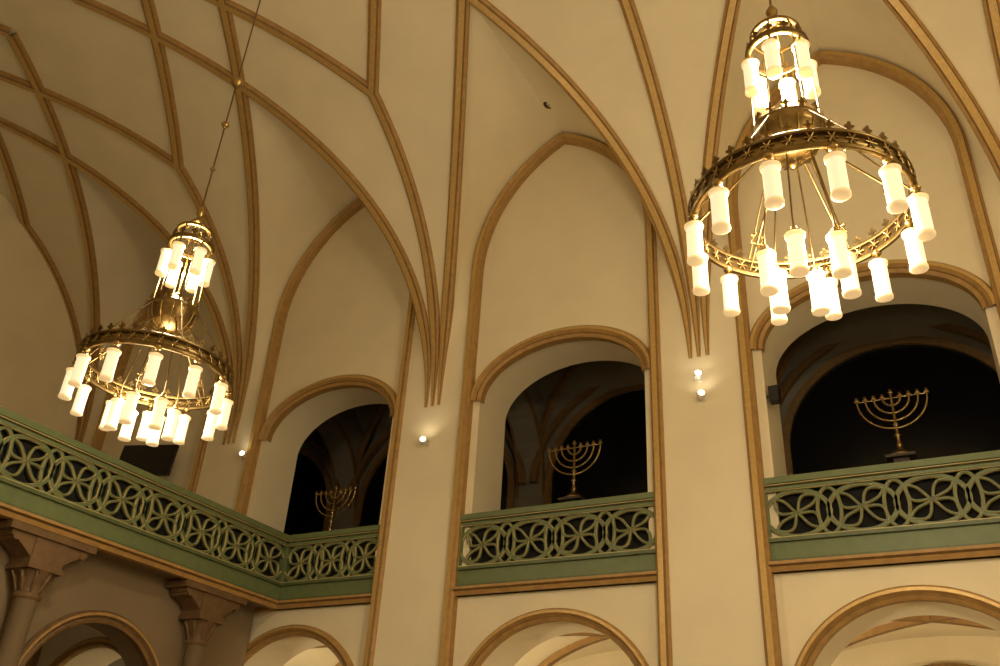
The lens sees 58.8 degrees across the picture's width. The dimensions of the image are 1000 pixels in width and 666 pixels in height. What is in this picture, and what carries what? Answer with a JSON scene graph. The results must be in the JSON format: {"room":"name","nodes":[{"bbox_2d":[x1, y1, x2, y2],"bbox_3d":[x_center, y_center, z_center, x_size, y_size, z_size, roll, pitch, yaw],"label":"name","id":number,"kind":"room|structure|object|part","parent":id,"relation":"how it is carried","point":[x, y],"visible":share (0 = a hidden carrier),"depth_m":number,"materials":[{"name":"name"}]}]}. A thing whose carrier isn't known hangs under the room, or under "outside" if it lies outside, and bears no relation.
{"room":"house of worship","nodes":[
{"label":"house of worship","id":0,"kind":"room"},
{"bbox_2d":[0,519,97,665],"bbox_3d":[-6.379,4.906,10.991,0.526,4.900,1.360,-12,-33,26],"label":"column","id":1,"kind":"structure","parent":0,"point":[38,555],"depth_m":11.75,"materials":[{"name":"brown stone"}]},
{"bbox_2d":[0,193,124,665],"bbox_3d":[-12.031,2.215,16.201,0.001,14.100,17.000,-12,-33,26],"label":"wall","id":2,"kind":"structure","parent":0,"point":[37,343],"depth_m":20.12,"materials":[{"name":"beige paint"}]},
{"bbox_2d":[0,542,254,665],"bbox_3d":[-7.883,3.956,9.545,0.500,4.940,13.470,-12,-33,26],"label":"wall","id":3,"kind":"structure","parent":0,"point":[95,582],"depth_m":13.56,"materials":[{"name":"beige paint"}]},
{"bbox_2d":[18,610,158,665],"bbox_3d":[-8.092,3.820,8.608,0.160,4.222,12.044,-12,-33,26],"label":"arches","id":4,"kind":"object","parent":3,"relation":"attached to","point":[129,630],"visible":0.96,"depth_m":12.90,"materials":[{"name":"paint"}]},
{"bbox_2d":[0,517,262,607],"bbox_3d":[-1.369,1.571,9.884,24.500,0.260,17.000,-12,-33,26],"label":"ceiling","id":5,"kind":"structure","parent":0,"point":[99,553],"depth_m":13.61,"materials":[{"name":"beige paint"}]},
{"bbox_2d":[547,439,602,502],"bbox_3d":[1.173,2.744,14.156,0.996,2.235,0.440,-12,-33,26],"label":"menorah","id":6,"kind":"object","parent":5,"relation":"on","point":[573,496],"visible":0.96,"depth_m":14.46,"materials":[{"name":"gold metal"}]},
{"bbox_2d":[854,388,928,462],"bbox_3d":[5.465,1.787,12.041,0.996,2.275,0.440,-12,-33,26],"label":"menorah","id":7,"kind":"object","parent":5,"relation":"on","point":[901,454],"visible":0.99,"depth_m":12.34,"materials":[{"name":"gold metal"}]},
{"bbox_2d":[165,579,247,665],"bbox_3d":[-4.914,6.335,13.319,0.526,4.900,1.360,-12,-33,26],"label":"column","id":8,"kind":"structure","parent":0,"point":[204,607],"depth_m":14.10,"materials":[{"name":"brown stone"}]},
{"bbox_2d":[315,485,357,530],"bbox_3d":[-3.133,3.764,16.240,0.996,2.055,0.440,-12,-33,26],"label":"menorah","id":9,"kind":"object","parent":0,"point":[332,513],"visible":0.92,"depth_m":16.55,"materials":[{"name":"gold metal"}]},
{"bbox_2d":[0,0,999,447],"bbox_3d":[-1.971,-4.661,11.426,24.500,5.800,13.000,-12,-33,26],"label":"ceiling","id":10,"kind":"structure","parent":0,"point":[82,55],"depth_m":16.46,"materials":[{"name":"beige paint"}]},
{"bbox_2d":[58,0,260,446],"bbox_3d":[-3.436,-2.925,11.350,1.678,9.147,1.684,-1,-30,9],"label":"chandelier","id":11,"kind":"object","parent":10,"relation":"hanging from","point":[171,318],"visible":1,"depth_m":9.46,"materials":[{"name":"gold metal"}]},
{"bbox_3d":[-3.614,-0.182,9.778,0.550,0.580,0.550,-1,-30,9],"label":"lamp shade","id":12,"kind":"part","parent":11,"relation":"part of","materials":[{"name":"gold metal"}]},
{"bbox_3d":[-3.546,-1.235,10.381,0.514,0.610,0.514,-1,-30,9],"label":"crown","id":13,"kind":"part","parent":11,"relation":"part of","materials":[{"name":"gold metal"}]},
{"bbox_2d":[0,0,999,444],"bbox_3d":[-1.970,-4.673,11.434,24.720,5.830,13.017,-12,-33,26],"label":"ceiling ribs","id":14,"kind":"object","parent":10,"relation":"attached to","point":[440,328],"depth_m":16.33,"materials":[{"name":"brown stone"}]},
{"bbox_2d":[684,0,935,325],"bbox_3d":[2.406,-4.233,8.409,1.678,9.147,1.684,-14,-34,28],"label":"chandelier","id":15,"kind":"object","parent":10,"relation":"hanging from","point":[789,136],"visible":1,"depth_m":6.37,"materials":[{"name":"gold metal"}]},
{"bbox_3d":[2.296,-2.542,7.440,0.514,0.610,0.514,-14,-34,28],"label":"crown","id":16,"kind":"part","parent":15,"relation":"part of","materials":[{"name":"gold metal"}]},
{"bbox_3d":[2.228,-1.490,6.836,0.550,0.580,0.550,-14,-34,28],"label":"lamp shade","id":17,"kind":"part","parent":15,"relation":"part of","materials":[{"name":"gold metal"}]},
{"bbox_2d":[37,64,999,665],"bbox_3d":[1.110,2.286,14.577,25.800,13.840,1.050,-12,-33,26],"label":"wall","id":18,"kind":"structure","parent":0,"point":[568,248],"depth_m":14.64,"materials":[{"name":"beige paint"}]},
{"bbox_2d":[119,444,178,475],"bbox_3d":[-7.310,2.750,18.614,1.240,0.721,0.565,-2,-30,10],"label":"television","id":19,"kind":"object","parent":18,"relation":"attached to","point":[159,460],"visible":0.78,"depth_m":18.44,"materials":[{"name":"black plastic"}]},
{"bbox_2d":[239,451,245,458],"bbox_3d":[-5.062,2.416,17.544,0.131,0.130,0.218,-4,-31,13],"label":"wall spotlight","id":20,"kind":"object","parent":18,"relation":"attached to","point":[242,454],"visible":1,"depth_m":17.48,"materials":[{"name":"white glass"}]},
{"bbox_2d":[277,525,379,609],"bbox_3d":[-2.950,4.082,15.411,2.186,1.300,0.280,-12,-33,26],"label":"gallery balustrade","id":21,"kind":"object","parent":18,"relation":"attached to","point":[332,567],"visible":0.96,"depth_m":15.39,"materials":[{"name":"green paint"}]},
{"bbox_3d":[-3.005,4.573,15.084,2.120,0.120,0.190,-12,-33,26],"label":"stone moulding","id":22,"kind":"part","parent":21,"relation":"part of","materials":[{"name":"brown stone"}]},
{"bbox_3d":[-2.884,4.019,15.574,2.120,0.660,0.010,-12,-33,26],"label":"backing panel","id":23,"kind":"part","parent":21,"relation":"part of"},
{"bbox_2d":[419,436,428,446],"bbox_3d":[-1.327,1.897,15.511,0.131,0.130,0.218,-4,-31,13],"label":"wall spotlight","id":24,"kind":"object","parent":18,"relation":"attached to","point":[422,439],"visible":1,"depth_m":15.45,"materials":[{"name":"white glass"}]},
{"bbox_2d":[25,50,999,665],"bbox_3d":[-2.202,-0.938,9.313,23.270,13.827,13.360,-12,-33,26],"label":"arches","id":25,"kind":"object","parent":18,"relation":"attached to","point":[985,295],"visible":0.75,"depth_m":14.31,"materials":[{"name":"brown stone"}]},
{"bbox_2d":[451,492,656,596],"bbox_3d":[0.814,3.258,13.547,3.426,1.300,0.280,-12,-33,26],"label":"gallery balustrade","id":26,"kind":"object","parent":18,"relation":"attached to","point":[606,540],"visible":0.94,"depth_m":13.49,"materials":[{"name":"green paint"}]},
{"bbox_3d":[0.759,3.748,13.220,3.360,0.120,0.190,-12,-33,26],"label":"stone moulding","id":27,"kind":"part","parent":26,"relation":"part of","materials":[{"name":"brown stone"}]},
{"bbox_3d":[0.880,3.195,13.710,3.360,0.660,0.010,-12,-33,26],"label":"backing panel","id":28,"kind":"part","parent":26,"relation":"part of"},
{"bbox_2d":[694,370,702,381],"bbox_3d":[3.019,0.654,13.538,0.131,0.130,0.218,-4,-31,13],"label":"wall spotlight","id":29,"kind":"object","parent":18,"relation":"attached to","point":[698,376],"visible":1,"depth_m":13.48,"materials":[{"name":"white glass"}]},
{"bbox_2d":[697,389,705,401],"bbox_3d":[3.026,0.943,13.356,0.131,0.130,0.218,-4,-31,13],"label":"wall spotlight","id":30,"kind":"object","parent":18,"relation":"attached to","point":[701,395],"visible":1,"depth_m":13.29,"materials":[{"name":"white ceramic"}]},
{"bbox_2d":[767,385,780,404],"bbox_3d":[4.013,0.915,13.065,0.190,0.240,0.160,-12,-33,26],"label":"loudspeaker","id":31,"kind":"object","parent":18,"relation":"attached to","point":[774,396],"visible":1,"depth_m":13.00,"materials":[{"name":"black plastic"}]},
{"bbox_2d":[762,450,999,573],"bbox_3d":[5.123,2.314,11.414,3.426,1.300,0.280,-12,-33,26],"label":"gallery balustrade","id":32,"kind":"object","parent":18,"relation":"attached to","point":[945,508],"visible":1,"depth_m":11.46,"materials":[{"name":"green paint"}]},
{"bbox_3d":[5.068,2.805,11.087,3.360,0.120,0.190,-12,-33,26],"label":"stone moulding","id":33,"kind":"part","parent":32,"relation":"part of","materials":[{"name":"brown stone"}]},
{"bbox_3d":[5.190,2.251,11.577,3.360,0.660,0.010,-12,-33,26],"label":"backing panel","id":34,"kind":"part","parent":32,"relation":"part of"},
{"bbox_2d":[283,615,999,665],"bbox_3d":[1.912,5.428,14.806,24.614,0.926,3.095,-12,-33,26],"label":"ceiling","id":35,"kind":"structure","parent":0,"point":[558,650],"depth_m":15.28,"materials":[{"name":"beige paint"}]},
{"bbox_2d":[284,333,999,665],"bbox_3d":[2.648,5.002,16.482,24.500,11.200,0.130,-12,-33,26],"label":"wall","id":36,"kind":"structure","parent":0,"point":[823,428],"depth_m":16.41,"materials":[{"name":"beige paint"}]},
{"bbox_2d":[301,304,990,523],"bbox_3d":[2.200,0.973,17.360,25.140,3.200,3.087,-12,-33,26],"label":"ceiling","id":37,"kind":"structure","parent":0,"point":[345,435],"depth_m":18.96,"materials":[{"name":"paint"}]},
{"label":"floor","id":38,"kind":"structure","parent":0,"visible":0},
{"bbox_2d":[0,406,290,609],"bbox_3d":[-6.965,1.280,10.976,0.280,1.300,13.125,-12,-33,26],"label":"gallery balustrade","id":39,"kind":"object","parent":38,"relation":"on","point":[53,481],"visible":1,"depth_m":13.25,"materials":[{"name":"green paint"}]},
{"bbox_3d":[-6.958,1.783,10.663,0.190,0.120,13.060,-12,-33,26],"label":"stone moulding","id":40,"kind":"part","parent":39,"relation":"part of","materials":[{"name":"brown stone"}]},
{"bbox_3d":[-7.067,1.183,11.100,0.010,0.660,13.060,-12,-33,26],"label":"backing panel","id":41,"kind":"part","parent":39,"relation":"part of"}
]}

